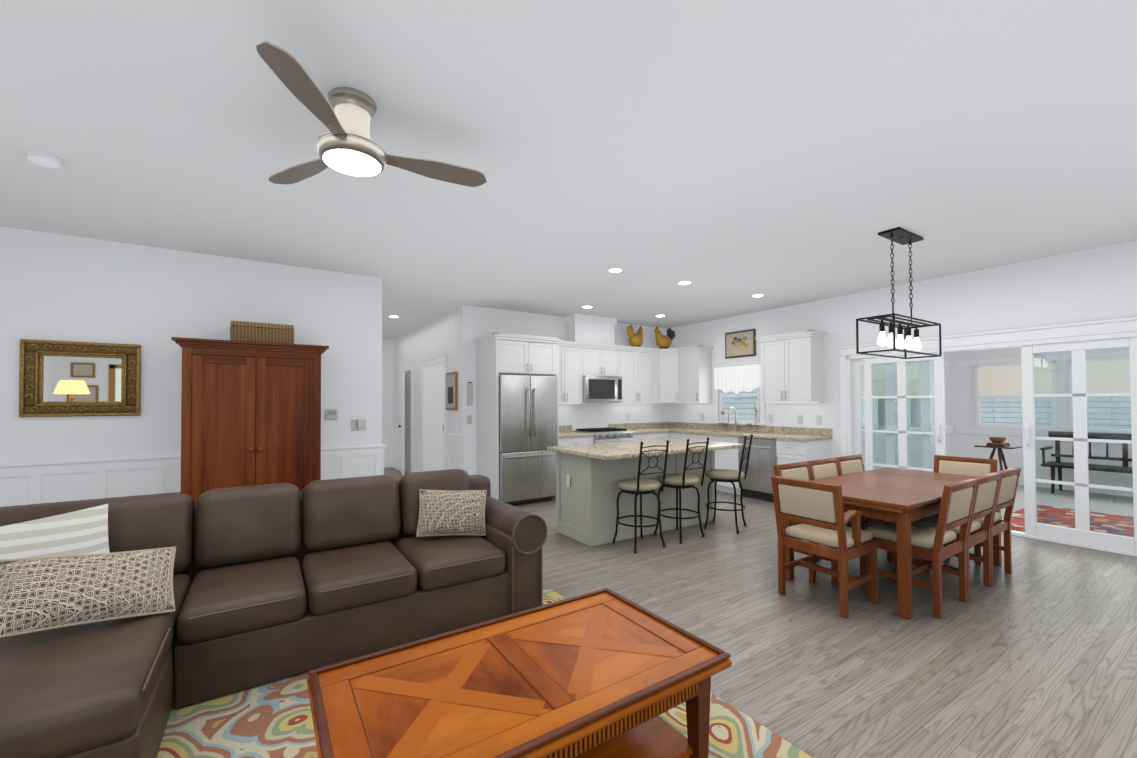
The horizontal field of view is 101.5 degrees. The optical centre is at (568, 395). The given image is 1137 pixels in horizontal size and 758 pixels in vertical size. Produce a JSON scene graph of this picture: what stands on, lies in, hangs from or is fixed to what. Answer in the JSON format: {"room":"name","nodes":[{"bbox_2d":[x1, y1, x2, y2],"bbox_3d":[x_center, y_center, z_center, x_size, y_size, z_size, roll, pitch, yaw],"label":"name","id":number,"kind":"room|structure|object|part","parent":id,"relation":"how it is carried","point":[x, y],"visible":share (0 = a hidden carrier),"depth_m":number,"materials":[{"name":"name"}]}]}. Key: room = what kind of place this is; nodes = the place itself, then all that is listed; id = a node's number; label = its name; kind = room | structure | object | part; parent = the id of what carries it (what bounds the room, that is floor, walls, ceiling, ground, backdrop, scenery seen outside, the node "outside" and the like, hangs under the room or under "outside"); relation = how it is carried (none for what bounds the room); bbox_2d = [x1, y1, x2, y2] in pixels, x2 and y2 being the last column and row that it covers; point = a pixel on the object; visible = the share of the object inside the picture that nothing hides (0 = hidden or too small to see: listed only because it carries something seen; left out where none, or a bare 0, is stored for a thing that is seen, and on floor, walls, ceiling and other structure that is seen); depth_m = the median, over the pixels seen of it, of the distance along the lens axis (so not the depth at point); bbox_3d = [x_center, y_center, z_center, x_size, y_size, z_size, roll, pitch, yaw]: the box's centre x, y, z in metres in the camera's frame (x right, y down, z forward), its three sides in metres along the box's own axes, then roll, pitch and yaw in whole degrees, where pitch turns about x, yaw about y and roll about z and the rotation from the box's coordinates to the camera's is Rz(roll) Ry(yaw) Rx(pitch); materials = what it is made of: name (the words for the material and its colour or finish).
{"room":"open-plan living room","nodes":[
{"label":"open-plan living room","id":0,"kind":"room"},
{"bbox_2d":[0,226,381,463],"bbox_3d":[-4.023,0.067,4.014,4.545,2.810,0.178,0,-1,-33],"label":"wall","id":1,"kind":"structure","parent":0,"point":[151,301],"depth_m":4.09,"materials":[{"name":"white paint"}]},
{"bbox_3d":[-4.078,-0.137,3.904,0.720,0.625,0.047,0,-1,-33],"label":"gold mirror frame","id":2,"kind":"part","parent":1,"relation":"part of","materials":[{"name":"gold metal"}]},
{"bbox_2d":[325,409,337,419],"bbox_3d":[-2.513,0.200,4.933,0.120,0.110,0.023,0,-1,-33],"label":"thermostat","id":3,"kind":"object","parent":1,"relation":"attached to","point":[331,414],"depth_m":4.92,"materials":[{"name":"white plastic"}]},
{"bbox_2d":[351,419,365,430],"bbox_3d":[-2.289,0.318,5.073,0.150,0.125,0.029,0,-1,-33],"label":"light switch","id":4,"kind":"object","parent":1,"relation":"attached to","point":[356,425],"depth_m":5.07,"materials":[{"name":"white plastic"}]},
{"bbox_2d":[382,339,392,424],"bbox_3d":[-4.457,0.167,10.003,1.535,2.810,0.130,0,-1,-33],"label":"wall","id":5,"kind":"structure","parent":0,"point":[387,382],"depth_m":10.24,"materials":[{"name":"white paint"}]},
{"bbox_2d":[382,425,391,466],"bbox_3d":[-4.456,1.105,9.877,1.405,0.930,0.052,0,-1,-33],"label":"trim","id":6,"kind":"structure","parent":5,"relation":"attached to","point":[386,429],"depth_m":10.22,"materials":[{"name":"white wood"}]},
{"bbox_2d":[393,307,458,434],"bbox_3d":[-2.685,0.135,8.575,0.130,2.810,4.200,0,-1,-33],"label":"wall","id":7,"kind":"structure","parent":0,"point":[438,336],"depth_m":8.29,"materials":[{"name":"white paint"}]},
{"bbox_2d":[392,425,399,469],"bbox_3d":[-3.698,1.103,9.960,0.042,0.930,0.638,0,-1,-33],"label":"trim","id":8,"kind":"structure","parent":7,"relation":"attached to","point":[395,429],"depth_m":9.99,"materials":[{"name":"white wood"}]},
{"bbox_2d":[412,428,420,471],"bbox_3d":[-2.807,1.076,8.596,0.042,0.930,0.580,0,-1,-33],"label":"trim","id":9,"kind":"structure","parent":7,"relation":"attached to","point":[416,432],"depth_m":8.61,"materials":[{"name":"white wood"}]},
{"bbox_2d":[398,354,447,475],"bbox_3d":[-2.781,0.455,8.387,0.232,2.165,2.980,0,-1,-33],"label":"door frame","id":10,"kind":"structure","parent":7,"relation":"attached to","point":[433,419],"depth_m":8.06,"materials":[{"name":"white wood"}]},
{"bbox_2d":[446,372,457,409],"bbox_3d":[-1.770,-0.065,7.020,0.033,0.570,0.470,0,-1,-33],"label":"framed picture","id":11,"kind":"object","parent":7,"relation":"attached to","point":[451,390],"visible":1,"depth_m":6.94,"materials":[{"name":"brown wood"}]},
{"bbox_2d":[445,433,467,472],"bbox_3d":[-1.685,1.043,6.903,0.072,0.930,0.682,0,-1,-33],"label":"trim","id":12,"kind":"structure","parent":7,"relation":"attached to","point":[457,445],"depth_m":6.77,"materials":[{"name":"white wood"}]},
{"bbox_2d":[459,305,668,435],"bbox_3d":[0.220,0.110,7.886,4.244,2.810,0.130,0,-1,-33],"label":"wall","id":13,"kind":"structure","parent":0,"point":[475,322],"depth_m":7.42,"materials":[{"name":"white paint"}]},
{"bbox_2d":[467,382,472,423],"bbox_3d":[-1.426,0.103,6.718,0.080,0.600,0.025,0,-1,-33],"label":"panel","id":14,"kind":"object","parent":13,"relation":"attached to","point":[469,396],"visible":0.98,"depth_m":6.71,"materials":[{"name":"white"}]},
{"bbox_2d":[476,334,555,377],"bbox_3d":[-0.753,-0.541,6.762,0.900,0.484,0.710,0,-1,-33],"label":"upper cabinet","id":15,"kind":"object","parent":13,"relation":"attached to","point":[501,354],"depth_m":6.44,"materials":[{"name":"white wood"}]},
{"bbox_2d":[556,342,583,403],"bbox_3d":[-0.152,-0.339,7.377,0.700,0.924,0.330,0,-1,-33],"label":"upper cabinet","id":16,"kind":"object","parent":13,"relation":"attached to","point":[569,356],"depth_m":7.30,"materials":[{"name":"white wood"}]},
{"bbox_2d":[564,314,615,345],"bbox_3d":[0.361,-1.068,7.750,0.800,0.460,0.290,0,-1,-33],"label":"soffit","id":17,"kind":"object","parent":13,"relation":"attached to","point":[585,330],"depth_m":7.57,"materials":[{"name":"white paint"}]},
{"bbox_2d":[584,346,619,369],"bbox_3d":[0.458,-0.558,7.780,0.760,0.479,0.330,0,-1,-33],"label":"upper cabinet","id":18,"kind":"object","parent":13,"relation":"attached to","point":[595,357],"depth_m":7.64,"materials":[{"name":"white wood"}]},
{"bbox_2d":[584,370,623,401],"bbox_3d":[0.480,-0.132,7.743,0.754,0.487,0.402,0,-1,-33],"label":"upper cabinet","id":19,"kind":"object","parent":13,"relation":"attached to","point":[599,385],"depth_m":7.58,"materials":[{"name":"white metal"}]},
{"bbox_2d":[583,375,621,401],"bbox_3d":[0.492,-0.103,7.724,0.754,0.427,0.444,0,-1,-33],"label":"microwave","id":20,"kind":"object","parent":19,"relation":"in","point":[596,388],"depth_m":7.55,"materials":[{"name":"silver metal"}]},
{"bbox_2d":[560,422,667,429],"bbox_3d":[0.695,0.546,8.097,2.914,0.100,0.021,0,-1,-33],"label":"backsplash","id":21,"kind":"structure","parent":13,"relation":"attached to","point":[625,426],"depth_m":8.33,"materials":[{"name":"beige stone"}]},
{"bbox_2d":[620,346,651,401],"bbox_3d":[1.104,-0.332,8.197,0.780,0.924,0.330,0,-1,-33],"label":"upper cabinet","id":22,"kind":"object","parent":13,"relation":"attached to","point":[636,365],"depth_m":8.05,"materials":[{"name":"white wood"}]},
{"bbox_2d":[628,330,647,349],"bbox_3d":[1.204,-0.980,8.268,0.341,0.253,0.219,0,-1,-33],"label":"rooster figurine","id":23,"kind":"object","parent":22,"relation":"on","point":[635,339],"depth_m":8.15,"materials":[{"name":"yellow"}]},
{"bbox_2d":[652,346,683,401],"bbox_3d":[1.795,-0.331,8.434,0.751,0.924,0.688,0,-1,-33],"label":"upper cabinet","id":24,"kind":"object","parent":13,"relation":"attached to","point":[667,365],"depth_m":8.30,"materials":[{"name":"white wood"}]},
{"bbox_2d":[652,334,675,349],"bbox_3d":[1.734,-0.978,8.495,0.347,0.253,0.209,0,-1,-33],"label":"rooster figurine","id":25,"kind":"object","parent":24,"relation":"on","point":[661,340],"depth_m":8.41,"materials":[{"name":"yellow"}]},
{"bbox_2d":[0,0,1136,339],"bbox_3d":[-1.076,-1.396,4.442,10.194,0.100,13.130,0,-1,-33],"label":"ceiling","id":26,"kind":"structure","parent":0,"point":[728,158],"depth_m":2.52,"materials":[{"name":"white paint"}]},
{"bbox_2d":[26,151,61,167],"bbox_3d":[-3.005,-1.348,2.663,0.136,0.035,0.136,0,-1,-33],"label":"smoke detector","id":27,"kind":"object","parent":26,"relation":"attached to","point":[44,159],"visible":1,"depth_m":2.64,"materials":[{"name":"white plastic"}]},
{"bbox_2d":[256,40,486,186],"bbox_3d":[-0.900,-1.227,2.268,1.023,0.310,1.140,0,-1,-33],"label":"ceiling fan","id":28,"kind":"object","parent":26,"relation":"hanging from","point":[347,145],"visible":1,"depth_m":2.11,"materials":[{"name":"silver metal"}]},
{"bbox_2d":[607,268,622,272],"bbox_3d":[0.502,-1.342,4.975,0.169,0.006,0.169,0,-1,-39],"label":"recessed light","id":29,"kind":"object","parent":26,"relation":"in","point":[614,270],"depth_m":4.97,"materials":[{"name":"white"}]},
{"bbox_2d":[677,281,691,284],"bbox_3d":[1.381,-1.337,5.512,0.169,0.006,0.169,-1,-1,18],"label":"recessed light","id":30,"kind":"object","parent":26,"relation":"in","point":[682,282],"depth_m":5.49,"materials":[{"name":"white"}]},
{"bbox_2d":[751,294,763,296],"bbox_3d":[2.519,-1.332,6.184,0.169,0.006,0.169,-1,-1,33],"label":"recessed light","id":31,"kind":"object","parent":26,"relation":"in","point":[755,295],"depth_m":6.17,"materials":[{"name":"white"}]},
{"bbox_2d":[856,227,941,358],"bbox_3d":[2.806,-0.858,3.937,0.902,1.031,0.277,0,-1,-33],"label":"pendant chandelier","id":32,"kind":"object","parent":26,"relation":"hanging from","point":[900,235],"visible":1,"depth_m":3.91,"materials":[{"name":"black metal"}]},
{"bbox_2d":[384,467,1136,757],"bbox_3d":[0.599,1.523,5.478,14.160,0.100,13.130,0,-1,-33],"label":"floor","id":33,"kind":"structure","parent":0,"point":[1033,654],"depth_m":2.73,"materials":[{"name":"grey wood"}]},
{"bbox_2d":[0,441,387,506],"bbox_3d":[-3.972,1.006,3.965,4.587,0.930,0.060,0,-1,-33],"label":"wainscoting","id":34,"kind":"structure","parent":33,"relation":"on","point":[42,482],"depth_m":4.00,"materials":[{"name":"white wood"}]},
{"bbox_2d":[171,337,328,500],"bbox_3d":[-2.890,0.503,4.296,1.135,1.935,0.630,0,-1,-33],"label":"armoire","id":35,"kind":"object","parent":33,"relation":"on","point":[250,413],"visible":0.77,"depth_m":4.05,"materials":[{"name":"brown wood"}]},
{"bbox_2d":[230,321,293,343],"bbox_3d":[-2.882,-0.563,4.386,0.492,0.200,0.354,0,-1,-33],"label":"basket","id":36,"kind":"object","parent":35,"relation":"on","point":[259,332],"visible":0.69,"depth_m":4.23,"materials":[{"name":"beige wicker"}]},
{"bbox_2d":[0,469,547,757],"bbox_3d":[-1.543,0.988,2.397,3.132,0.890,1.645,0,-1,-33],"label":"sectional sofa","id":37,"kind":"object","parent":33,"relation":"on","point":[127,623],"visible":1,"depth_m":2.37,"materials":[{"name":"brown leather"}]},
{"bbox_2d":[157,588,811,757],"bbox_3d":[-0.539,1.408,1.531,2.780,0.012,2.800,0,-1,-33],"label":"living room rug","id":38,"kind":"object","parent":33,"relation":"on","point":[274,719],"visible":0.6,"depth_m":1.97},
{"bbox_2d":[307,588,731,757],"bbox_3d":[-0.149,1.167,1.623,1.290,0.470,0.740,0,-1,-33],"label":"coffee table","id":39,"kind":"object","parent":38,"relation":"on","point":[604,673],"visible":1,"depth_m":1.55,"materials":[{"name":"brown wood"}]},
{"bbox_2d":[476,374,559,503],"bbox_3d":[-0.751,0.620,6.687,0.950,1.760,0.741,0,-1,-33],"label":"tall cabinet","id":40,"kind":"object","parent":33,"relation":"on","point":[526,385],"depth_m":6.37,"materials":[{"name":"white metal"}]},
{"bbox_2d":[499,375,557,503],"bbox_3d":[-0.707,0.615,6.682,0.882,1.770,0.795,0,-1,-33],"label":"refrigerator","id":41,"kind":"object","parent":40,"relation":"in","point":[528,404],"depth_m":6.36,"materials":[{"name":"grey metal"}]},
{"bbox_2d":[560,438,591,445],"bbox_3d":[-0.069,1.066,7.237,0.700,0.880,0.610,0,-1,-33],"label":"base cabinet","id":42,"kind":"object","parent":33,"relation":"on","point":[563,441],"depth_m":6.98,"materials":[{"name":"white wood"}]},
{"bbox_2d":[560,430,591,437],"bbox_3d":[-0.064,0.605,7.231,0.697,0.040,0.640,0,-1,-33],"label":"countertop","id":43,"kind":"structure","parent":42,"relation":"on","point":[563,433],"depth_m":7.05,"materials":[{"name":"beige stone"}]},
{"bbox_2d":[576,430,635,443],"bbox_3d":[0.560,1.051,7.609,0.874,0.915,0.655,0,-1,-33],"label":"stove","id":44,"kind":"object","parent":33,"relation":"on","point":[605,436],"depth_m":7.36,"materials":[{"name":"white metal"}]},
{"bbox_2d":[588,430,599,433],"bbox_3d":[0.539,0.563,7.646,0.692,0.028,0.505,0,-1,-33],"label":"countertop","id":45,"kind":"structure","parent":44,"relation":"on","point":[589,431],"depth_m":7.27,"materials":[{"name":"beige stone"}]},
{"bbox_2d":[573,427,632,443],"bbox_3d":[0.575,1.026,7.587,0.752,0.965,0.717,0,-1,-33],"label":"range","id":46,"kind":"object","parent":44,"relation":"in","point":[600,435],"depth_m":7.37,"materials":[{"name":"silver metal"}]},
{"bbox_2d":[636,426,687,433],"bbox_3d":[1.485,0.614,8.242,1.471,0.040,0.640,0,-1,-33],"label":"countertop","id":47,"kind":"structure","parent":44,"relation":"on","point":[650,428],"depth_m":8.39,"materials":[{"name":"beige stone"}]},
{"bbox_2d":[553,451,714,546],"bbox_3d":[0.785,1.029,5.248,1.804,0.880,0.664,0,-1,-33],"label":"kitchen island","id":48,"kind":"object","parent":33,"relation":"on","point":[588,478],"depth_m":4.79,"materials":[{"name":"beige wood"}]},
{"bbox_2d":[547,439,742,458],"bbox_3d":[0.868,0.565,5.084,1.950,0.040,1.044,0,-1,-33],"label":"island countertop","id":49,"kind":"structure","parent":48,"relation":"on","point":[631,450],"depth_m":4.82,"materials":[{"name":"beige stone"}]},
{"bbox_2d":[612,440,668,552],"bbox_3d":[0.695,0.940,4.508,0.428,1.033,0.487,0,-1,-29],"label":"bar stool","id":50,"kind":"object","parent":33,"relation":"on","point":[638,485],"visible":1,"depth_m":4.40,"materials":[{"name":"black metal"}]},
{"bbox_2d":[636,434,647,440],"bbox_3d":[1.069,1.072,7.979,0.497,0.880,0.610,0,-1,-33],"label":"base cabinet","id":51,"kind":"object","parent":33,"relation":"on","point":[639,437],"depth_m":7.72,"materials":[{"name":"white wood"}]},
{"bbox_2d":[648,430,667,439],"bbox_3d":[1.407,1.074,8.166,0.501,0.880,0.667,0,-1,-33],"label":"base cabinet","id":52,"kind":"object","parent":33,"relation":"on","point":[656,434],"depth_m":7.91,"materials":[{"name":"white wood"}]},
{"bbox_2d":[668,430,691,439],"bbox_3d":[2.114,1.067,8.001,0.677,0.880,0.537,0,-1,-33],"label":"base cabinet","id":53,"kind":"object","parent":33,"relation":"on","point":[672,434],"depth_m":7.89,"materials":[{"name":"white wood"}]},
{"bbox_2d":[654,437,709,543],"bbox_3d":[1.162,0.943,4.806,0.428,1.033,0.487,0,-1,-36],"label":"bar stool","id":54,"kind":"object","parent":33,"relation":"on","point":[680,481],"visible":0.92,"depth_m":4.70,"materials":[{"name":"black metal"}]},
{"bbox_2d":[692,434,731,492],"bbox_3d":[2.501,1.057,7.470,0.610,0.880,1.002,0,-1,-33],"label":"base cabinet","id":55,"kind":"object","parent":33,"relation":"on","point":[723,458],"depth_m":7.16,"materials":[{"name":"white wood"}]},
{"bbox_2d":[704,434,752,533],"bbox_3d":[1.763,0.946,5.148,0.487,1.033,0.428,-1,-1,33],"label":"bar stool","id":56,"kind":"object","parent":33,"relation":"on","point":[723,475],"visible":1,"depth_m":5.06,"materials":[{"name":"black metal"}]},
{"bbox_2d":[732,438,779,501],"bbox_3d":[2.807,1.048,6.707,0.301,0.870,0.724,0,-1,-33],"label":"base cabinet","id":57,"kind":"object","parent":33,"relation":"on","point":[764,452],"depth_m":6.60,"materials":[{"name":"white"}]},
{"bbox_2d":[680,430,831,441],"bbox_3d":[2.672,0.591,7.184,0.640,0.040,2.430,0,-1,-33],"label":"countertop","id":58,"kind":"structure","parent":57,"relation":"on","point":[727,433],"depth_m":6.70,"materials":[{"name":"beige stone"}]},
{"bbox_2d":[738,437,776,501],"bbox_3d":[2.784,1.048,6.692,0.356,0.870,0.600,0,-1,-33],"label":"dishwasher","id":59,"kind":"object","parent":57,"relation":"in","point":[757,484],"depth_m":6.59,"materials":[{"name":"silver metal"}]},
{"bbox_2d":[780,438,831,463],"bbox_3d":[3.225,1.035,6.360,0.610,0.880,0.428,0,-1,-33],"label":"base cabinet","id":60,"kind":"object","parent":33,"relation":"on","point":[790,452],"depth_m":6.18,"materials":[{"name":"white wood"}]},
{"bbox_2d":[774,461,865,585],"bbox_3d":[2.079,1.011,3.836,0.475,0.857,0.527,0,-1,-33],"label":"dining chair","id":61,"kind":"object","parent":33,"relation":"on","point":[799,470],"visible":0.21,"depth_m":3.91,"materials":[{"name":"brown wood"}]},
{"bbox_2d":[771,476,877,617],"bbox_3d":[1.806,1.003,3.278,0.527,0.857,0.480,0,-1,-33],"label":"chair","id":62,"kind":"object","parent":33,"relation":"on","point":[815,509],"visible":1,"depth_m":3.16,"materials":[{"name":"brown wood"}]},
{"bbox_2d":[834,454,864,474],"bbox_3d":[2.891,1.015,4.366,0.475,0.857,0.527,0,-1,-33],"label":"dining chair","id":63,"kind":"object","parent":33,"relation":"on","point":[850,464],"visible":0.17,"depth_m":4.53,"materials":[{"name":"beige fabric"}]},
{"bbox_2d":[808,457,892,561],"bbox_3d":[2.485,1.013,4.101,0.475,0.857,0.527,0,-1,-33],"label":"dining chair","id":64,"kind":"object","parent":33,"relation":"on","point":[823,468],"visible":0.29,"depth_m":4.22,"materials":[{"name":"beige fabric"}]},
{"bbox_2d":[783,467,1001,619],"bbox_3d":[2.679,1.073,3.804,1.854,0.725,0.880,0,-1,-33],"label":"dining table","id":65,"kind":"object","parent":33,"relation":"on","point":[903,499],"visible":0.73,"depth_m":3.27,"materials":[{"name":"brown wood"}]},
{"bbox_2d":[865,478,977,618],"bbox_3d":[2.457,0.999,3.257,0.475,0.857,0.527,0,-1,-33],"label":"dining chair","id":66,"kind":"object","parent":33,"relation":"on","point":[957,502],"visible":0.88,"depth_m":3.12,"materials":[{"name":"brown wood"}]},
{"bbox_2d":[911,472,1000,599],"bbox_3d":[2.863,1.002,3.522,0.475,0.857,0.527,0,-1,-33],"label":"dining chair","id":67,"kind":"object","parent":33,"relation":"on","point":[987,487],"visible":0.58,"depth_m":3.40,"materials":[{"name":"brown wood"}]},
{"bbox_2d":[933,455,997,563],"bbox_3d":[3.564,1.011,4.276,0.527,0.857,0.480,0,-1,-33],"label":"chair","id":68,"kind":"object","parent":33,"relation":"on","point":[969,466],"visible":0.17,"depth_m":4.38,"materials":[{"name":"beige fabric"}]},
{"bbox_2d":[927,467,1020,585],"bbox_3d":[3.269,1.004,3.787,0.475,0.857,0.527,0,-1,-33],"label":"dining chair","id":69,"kind":"object","parent":33,"relation":"on","point":[1007,488],"visible":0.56,"depth_m":3.65,"materials":[{"name":"brown wood"}]},
{"bbox_2d":[974,437,1021,470],"bbox_3d":[6.219,1.039,6.751,0.447,0.864,0.465,0,-1,-33],"label":"side table","id":70,"kind":"object","parent":33,"relation":"on","point":[999,443],"visible":0.69,"depth_m":6.68,"materials":[{"name":"brown wood"}]},
{"bbox_2d":[1002,505,1133,536],"bbox_3d":[6.353,1.421,4.285,1.866,0.010,3.380,0,-1,-33],"label":"rug","id":71,"kind":"object","parent":33,"relation":"on","point":[1018,520],"depth_m":5.33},
{"bbox_2d":[1040,431,1131,493],"bbox_3d":[8.152,0.990,5.957,0.510,0.912,2.910,0,-1,-33],"label":"bench","id":72,"kind":"object","parent":33,"relation":"on","point":[1091,466],"depth_m":6.87,"materials":[{"name":"grey metal"}]},
{"bbox_2d":[668,240,1136,457],"bbox_3d":[4.356,0.047,5.313,0.130,2.810,8.700,0,-1,-33],"label":"wall","id":73,"kind":"structure","parent":0,"point":[1099,283],"depth_m":5.30,"materials":[{"name":"white paint"}]},
{"bbox_2d":[684,346,711,401],"bbox_3d":[2.216,-0.338,8.158,0.349,0.924,0.470,0,-1,-33],"label":"upper cabinet","id":74,"kind":"object","parent":73,"relation":"attached to","point":[698,360],"depth_m":7.99,"materials":[{"name":"white wood"}]},
{"bbox_2d":[712,360,766,424],"bbox_3d":[2.788,-0.040,7.611,0.115,1.015,1.010,0,-1,-33],"label":"kitchen window","id":75,"kind":"structure","parent":73,"relation":"in","point":[719,395],"depth_m":7.62,"materials":[{"name":"white"}]},
{"bbox_2d":[713,363,760,393],"bbox_3d":[2.751,-0.262,7.592,0.024,0.478,0.960,0,-1,-33],"label":"valance","id":76,"kind":"object","parent":75,"relation":"attached to","point":[736,379],"visible":0.92,"depth_m":7.58,"materials":[{"name":"white fabric"}]},
{"bbox_2d":[719,406,757,425],"bbox_3d":[2.749,0.324,7.536,0.072,0.308,0.712,0,-1,-33],"label":"decor","id":77,"kind":"object","parent":75,"relation":"on","point":[723,413],"visible":0.98,"depth_m":7.34,"materials":[{"name":"brown"}]},
{"bbox_2d":[725,329,755,358],"bbox_3d":[2.792,-0.838,7.564,0.034,0.430,0.570,0,-1,-33],"label":"framed picture","id":78,"kind":"object","parent":73,"relation":"attached to","point":[742,343],"visible":1,"depth_m":7.54,"materials":[{"name":"brown paper"}]},
{"bbox_2d":[668,422,831,433],"bbox_3d":[2.756,0.528,7.622,0.020,0.100,3.070,0,-1,-33],"label":"backsplash","id":79,"kind":"structure","parent":73,"relation":"attached to","point":[691,426],"depth_m":7.23,"materials":[{"name":"beige stone"}]},
{"bbox_2d":[769,414,772,421],"bbox_3d":[3.097,0.348,7.113,0.006,0.120,0.070,0,-1,-33],"label":"outlet","id":80,"kind":"object","parent":73,"relation":"attached to","point":[770,415],"depth_m":7.11,"materials":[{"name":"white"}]},
{"bbox_2d":[760,334,824,401],"bbox_3d":[3.199,-0.367,6.669,0.330,0.924,0.760,0,-1,-33],"label":"upper cabinet","id":81,"kind":"object","parent":73,"relation":"attached to","point":[792,366],"depth_m":6.47,"materials":[{"name":"white wood"}]},
{"bbox_2d":[798,415,802,422],"bbox_3d":[3.354,0.340,6.719,0.006,0.120,0.070,0,-1,-33],"label":"outlet","id":82,"kind":"object","parent":73,"relation":"attached to","point":[800,417],"depth_m":6.71,"materials":[{"name":"white plastic"}]},
{"bbox_2d":[816,415,821,423],"bbox_3d":[3.501,0.336,6.493,0.006,0.120,0.070,0,-1,-33],"label":"outlet","id":83,"kind":"object","parent":73,"relation":"attached to","point":[818,419],"depth_m":6.50,"materials":[{"name":"white plastic"}]},
{"bbox_2d":[853,352,945,471],"bbox_3d":[4.054,0.471,5.754,0.146,1.930,1.003,0,-1,-30],"label":"sliding door","id":84,"kind":"structure","parent":73,"relation":"in","point":[888,362],"depth_m":5.70,"materials":[{"name":"white"}]},
{"bbox_2d":[837,316,1136,556],"bbox_3d":[4.662,0.377,4.813,0.180,2.130,3.540,0,-1,-33],"label":"door frame","id":85,"kind":"structure","parent":73,"relation":"attached to","point":[1125,327],"depth_m":4.93,"materials":[{"name":"white wood"}]},
{"bbox_2d":[1021,337,1136,552],"bbox_3d":[5.120,0.439,4.119,0.115,1.930,1.582,0,-1,-36],"label":"sliding door","id":86,"kind":"structure","parent":73,"relation":"in","point":[1081,533],"depth_m":4.44,"materials":[{"name":"white wood"}]},
{"bbox_2d":[862,352,951,470],"bbox_3d":[5.326,0.207,7.454,3.836,2.550,0.130,0,-1,-33],"label":"wall","id":87,"kind":"structure","parent":0,"point":[948,404],"depth_m":7.98,"materials":[{"name":"white paint"}]},
{"bbox_2d":[861,360,954,441],"bbox_3d":[5.333,0.011,7.379,3.766,1.300,0.111,0,-1,-33],"label":"window","id":88,"kind":"structure","parent":87,"relation":"in","point":[948,429],"depth_m":7.32,"materials":[{"name":"white"}]},
{"bbox_2d":[951,347,1132,496],"bbox_3d":[8.448,0.173,6.297,0.130,2.550,5.480,0,-1,-33],"label":"wall","id":89,"kind":"structure","parent":0,"point":[963,396],"depth_m":7.71,"materials":[{"name":"white paint"}]},
{"bbox_2d":[955,350,1131,436],"bbox_3d":[8.408,-0.023,6.233,0.111,1.300,5.150,0,-1,-33],"label":"sunroom window","id":90,"kind":"structure","parent":89,"relation":"in","point":[995,378],"depth_m":7.46,"materials":[{"name":"white"}]},
{"label":"outside","id":91,"kind":"structure","parent":0,"visible":0},
{"bbox_2d":[723,388,1130,429],"bbox_3d":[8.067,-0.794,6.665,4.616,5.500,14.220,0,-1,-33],"label":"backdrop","id":92,"kind":"structure","parent":91,"point":[1003,402],"depth_m":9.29,"materials":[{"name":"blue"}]}
]}

